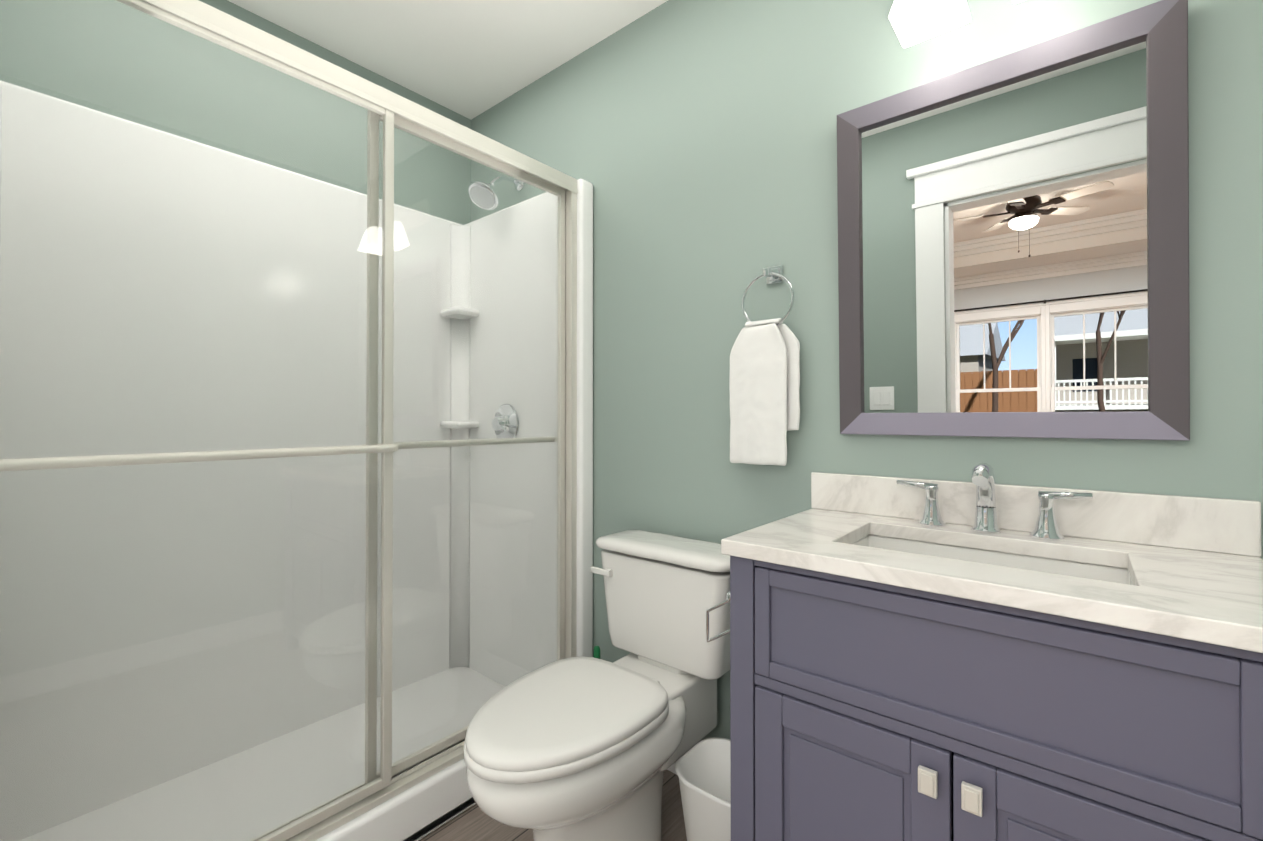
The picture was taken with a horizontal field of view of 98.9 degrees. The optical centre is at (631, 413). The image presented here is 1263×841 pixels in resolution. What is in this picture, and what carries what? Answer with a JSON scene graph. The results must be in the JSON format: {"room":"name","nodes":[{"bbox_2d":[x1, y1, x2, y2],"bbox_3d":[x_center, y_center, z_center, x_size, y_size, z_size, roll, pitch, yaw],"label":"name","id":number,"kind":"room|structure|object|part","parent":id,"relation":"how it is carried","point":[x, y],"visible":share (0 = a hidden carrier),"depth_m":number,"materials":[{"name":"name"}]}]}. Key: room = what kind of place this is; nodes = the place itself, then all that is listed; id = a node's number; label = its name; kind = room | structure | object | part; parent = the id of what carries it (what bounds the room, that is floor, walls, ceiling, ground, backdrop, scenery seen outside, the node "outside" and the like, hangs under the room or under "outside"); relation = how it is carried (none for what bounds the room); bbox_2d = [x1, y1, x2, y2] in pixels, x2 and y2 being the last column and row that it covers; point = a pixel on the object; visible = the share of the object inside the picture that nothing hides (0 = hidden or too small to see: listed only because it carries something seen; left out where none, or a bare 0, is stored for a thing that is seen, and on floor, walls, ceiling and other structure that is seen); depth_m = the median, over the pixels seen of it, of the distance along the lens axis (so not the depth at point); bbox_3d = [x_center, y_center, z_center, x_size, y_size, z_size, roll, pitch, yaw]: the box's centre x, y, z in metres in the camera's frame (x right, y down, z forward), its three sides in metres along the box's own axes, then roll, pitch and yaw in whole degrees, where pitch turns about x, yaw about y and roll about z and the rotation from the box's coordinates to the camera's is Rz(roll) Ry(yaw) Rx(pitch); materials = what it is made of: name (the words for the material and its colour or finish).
{"room":"bathroom","nodes":[
{"label":"bathroom","id":0,"kind":"room"},
{"bbox_2d":[0,0,470,224],"bbox_3d":[-1.300,-0.101,1.857,0.120,2.480,1.640,0,-1,40],"label":"wall","id":1,"kind":"structure","parent":0,"point":[255,20],"depth_m":1.74,"materials":[{"name":"green paint"}]},
{"bbox_2d":[227,0,667,119],"bbox_3d":[-0.199,-1.397,1.033,2.880,0.100,1.760,0,-1,40],"label":"ceiling","id":2,"kind":"structure","parent":0,"point":[470,59],"depth_m":1.92,"materials":[{"name":"white paint"}]},
{"bbox_2d":[419,769,686,840],"bbox_3d":[-0.199,1.163,1.012,2.880,0.060,1.760,0,-1,40],"label":"floor","id":3,"kind":"structure","parent":0,"point":[475,822],"depth_m":1.49,"materials":[{"name":"brown wood"}]},
{"bbox_2d":[0,0,592,840],"bbox_3d":[-0.908,0.077,1.609,0.793,2.120,1.518,0,-1,40],"label":"shower","id":4,"kind":"object","parent":3,"relation":"on","point":[296,506],"visible":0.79,"depth_m":1.60,"materials":[{"name":"white plastic"}]},
{"bbox_3d":[-0.848,0.080,1.132,0.005,1.708,0.667,0,-1,40],"label":"panel glass","id":5,"kind":"part","parent":4,"relation":"part of","materials":[{"name":"clear glass"}]},
{"bbox_3d":[-0.834,0.073,1.120,0.054,1.760,0.707,0,-1,40],"label":"panel frame","id":6,"kind":"part","parent":4,"relation":"part of","materials":[{"name":"silver metal"}]},
{"bbox_3d":[-0.473,0.078,1.660,0.054,1.760,0.685,0,-1,40],"label":"panel frame","id":7,"kind":"part","parent":4,"relation":"part of","materials":[{"name":"silver metal"}]},
{"bbox_3d":[-0.459,0.084,1.648,0.005,1.708,0.645,0,-1,40],"label":"panel glass","id":8,"kind":"part","parent":4,"relation":"part of","materials":[{"name":"clear glass"}]},
{"bbox_3d":[-0.532,-0.889,2.138,0.123,0.178,0.236,0,-1,40],"label":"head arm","id":9,"kind":"part","parent":4,"relation":"part of"},
{"bbox_3d":[-0.518,0.042,2.140,0.160,0.160,0.059,0,-1,40],"label":"valve trim","id":10,"kind":"part","parent":4,"relation":"part of","materials":[{"name":"silver metal"}]},
{"bbox_2d":[464,530,729,840],"bbox_3d":[-0.066,0.755,1.371,0.477,0.759,0.774,0,-1,40],"label":"toilet","id":11,"kind":"object","parent":3,"relation":"on","point":[581,748],"visible":0.88,"depth_m":1.30,"materials":[{"name":"white ceramic"}]},
{"bbox_3d":[-0.161,0.709,1.257,0.372,0.020,0.476,0,-1,40],"label":"seat","id":12,"kind":"part","parent":11,"relation":"part of","materials":[{"name":"white plastic"}]},
{"bbox_3d":[-0.160,0.685,1.259,0.366,0.026,0.472,0,-1,40],"label":"lid","id":13,"kind":"part","parent":11,"relation":"part of","materials":[{"name":"white plastic"}]},
{"bbox_3d":[-0.128,0.928,1.296,0.372,0.414,0.574,0,-1,40],"label":"bowl","id":14,"kind":"part","parent":11,"relation":"part of","materials":[{"name":"white ceramic"}]},
{"bbox_3d":[-0.092,0.483,1.651,0.077,0.024,0.020,0,-1,40],"label":"lever","id":15,"kind":"part","parent":11,"relation":"part of","materials":[{"name":"white plastic"}]},
{"bbox_3d":[0.118,0.401,1.597,0.480,0.048,0.198,0,-1,40],"label":"tank lid","id":16,"kind":"part","parent":11,"relation":"part of","materials":[{"name":"white ceramic"}]},
{"bbox_3d":[0.119,0.568,1.597,0.450,0.286,0.174,0,-1,40],"label":"tank","id":17,"kind":"part","parent":11,"relation":"part of","materials":[{"name":"white ceramic"}]},
{"bbox_2d":[594,645,599,658],"bbox_3d":[-0.117,0.962,1.822,0.100,0.354,0.100,0,-1,40],"label":"toilet brush","id":18,"kind":"object","parent":3,"relation":"on","point":[596,651],"visible":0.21,"depth_m":1.81,"materials":[{"name":"green plastic"}]},
{"bbox_2d":[675,738,730,840],"bbox_3d":[0.237,0.998,1.308,0.234,0.272,0.218,0,-1,40],"label":"trash can","id":19,"kind":"object","parent":3,"relation":"on","point":[703,769],"visible":0.5,"depth_m":1.30,"materials":[{"name":"white plastic"}]},
{"bbox_2d":[706,463,1262,840],"bbox_3d":[0.599,0.617,1.019,0.862,1.030,0.493,0,-1,40],"label":"bathroom vanity","id":20,"kind":"object","parent":3,"relation":"on","point":[982,656],"visible":1,"depth_m":0.86,"materials":[{"name":"grey paint"}]},
{"bbox_2d":[721,472,1262,652],"bbox_3d":[0.632,0.215,1.000,0.784,0.124,0.485,0,-1,40],"label":"countertop","id":21,"kind":"structure","parent":20,"relation":"on","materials":[{"name":"white stone"}]},
{"bbox_2d":[853,535,1132,584],"bbox_3d":[0.634,0.346,1.002,0.475,0.137,0.287,0,-1,40],"label":"sink","id":22,"kind":"object","parent":21,"relation":"in","point":[1109,570],"depth_m":1.07,"materials":[{"name":"white ceramic"}]},
{"bbox_2d":[897,463,1092,539],"bbox_3d":[0.729,0.175,1.117,0.345,0.145,0.120,0,-1,40],"label":"faucet","id":23,"kind":"object","parent":21,"relation":"on","point":[982,509],"depth_m":1.13,"materials":[{"name":"silver metal"}]},
{"bbox_3d":[0.494,0.395,0.833,0.656,0.202,0.020,0,-1,40],"label":"drawer","id":24,"kind":"part","parent":20,"relation":"part of","materials":[{"name":"grey paint"}]},
{"bbox_2d":[471,0,1262,741],"bbox_3d":[0.324,-0.102,1.654,2.880,2.480,0.120,0,-1,40],"label":"wall","id":25,"kind":"structure","parent":0,"point":[693,142],"depth_m":1.53,"materials":[{"name":"green paint"}]},
{"bbox_2d":[667,759,678,773],"bbox_3d":[0.176,1.085,1.679,0.806,0.105,0.013,0,-1,40],"label":"baseboard","id":26,"kind":"structure","parent":25,"relation":"attached to","point":[671,768],"depth_m":1.69,"materials":[{"name":"white"}]},
{"bbox_2d":[729,265,799,465],"bbox_3d":[0.370,-0.135,1.489,0.198,0.551,0.074,0,-1,40],"label":"towel ring","id":27,"kind":"object","parent":25,"relation":"attached to","point":[764,384],"visible":1,"depth_m":1.46,"materials":[{"name":"white fabric"}]},
{"bbox_2d":[889,0,1023,47],"bbox_3d":[0.733,-0.950,1.103,0.400,0.240,0.216,0,-1,40],"label":"sconce","id":28,"kind":"object","parent":25,"relation":"attached to","point":[913,22],"visible":1,"depth_m":1.18,"materials":[{"name":"white metal"}]},
{"bbox_2d":[837,0,1189,440],"bbox_3d":[0.770,-0.352,1.179,0.622,0.806,0.026,0,1,40],"label":"mirror","id":29,"kind":"object","parent":25,"relation":"attached to","point":[1013,244],"visible":1,"depth_m":1.13,"materials":[{"name":"grey mirror"}]},
{"bbox_3d":[0.773,-0.352,1.182,0.524,0.708,0.006,0,1,40],"label":"glass","id":30,"kind":"part","parent":29,"relation":"part of","materials":[{"name":"clear mirror"}]}
]}

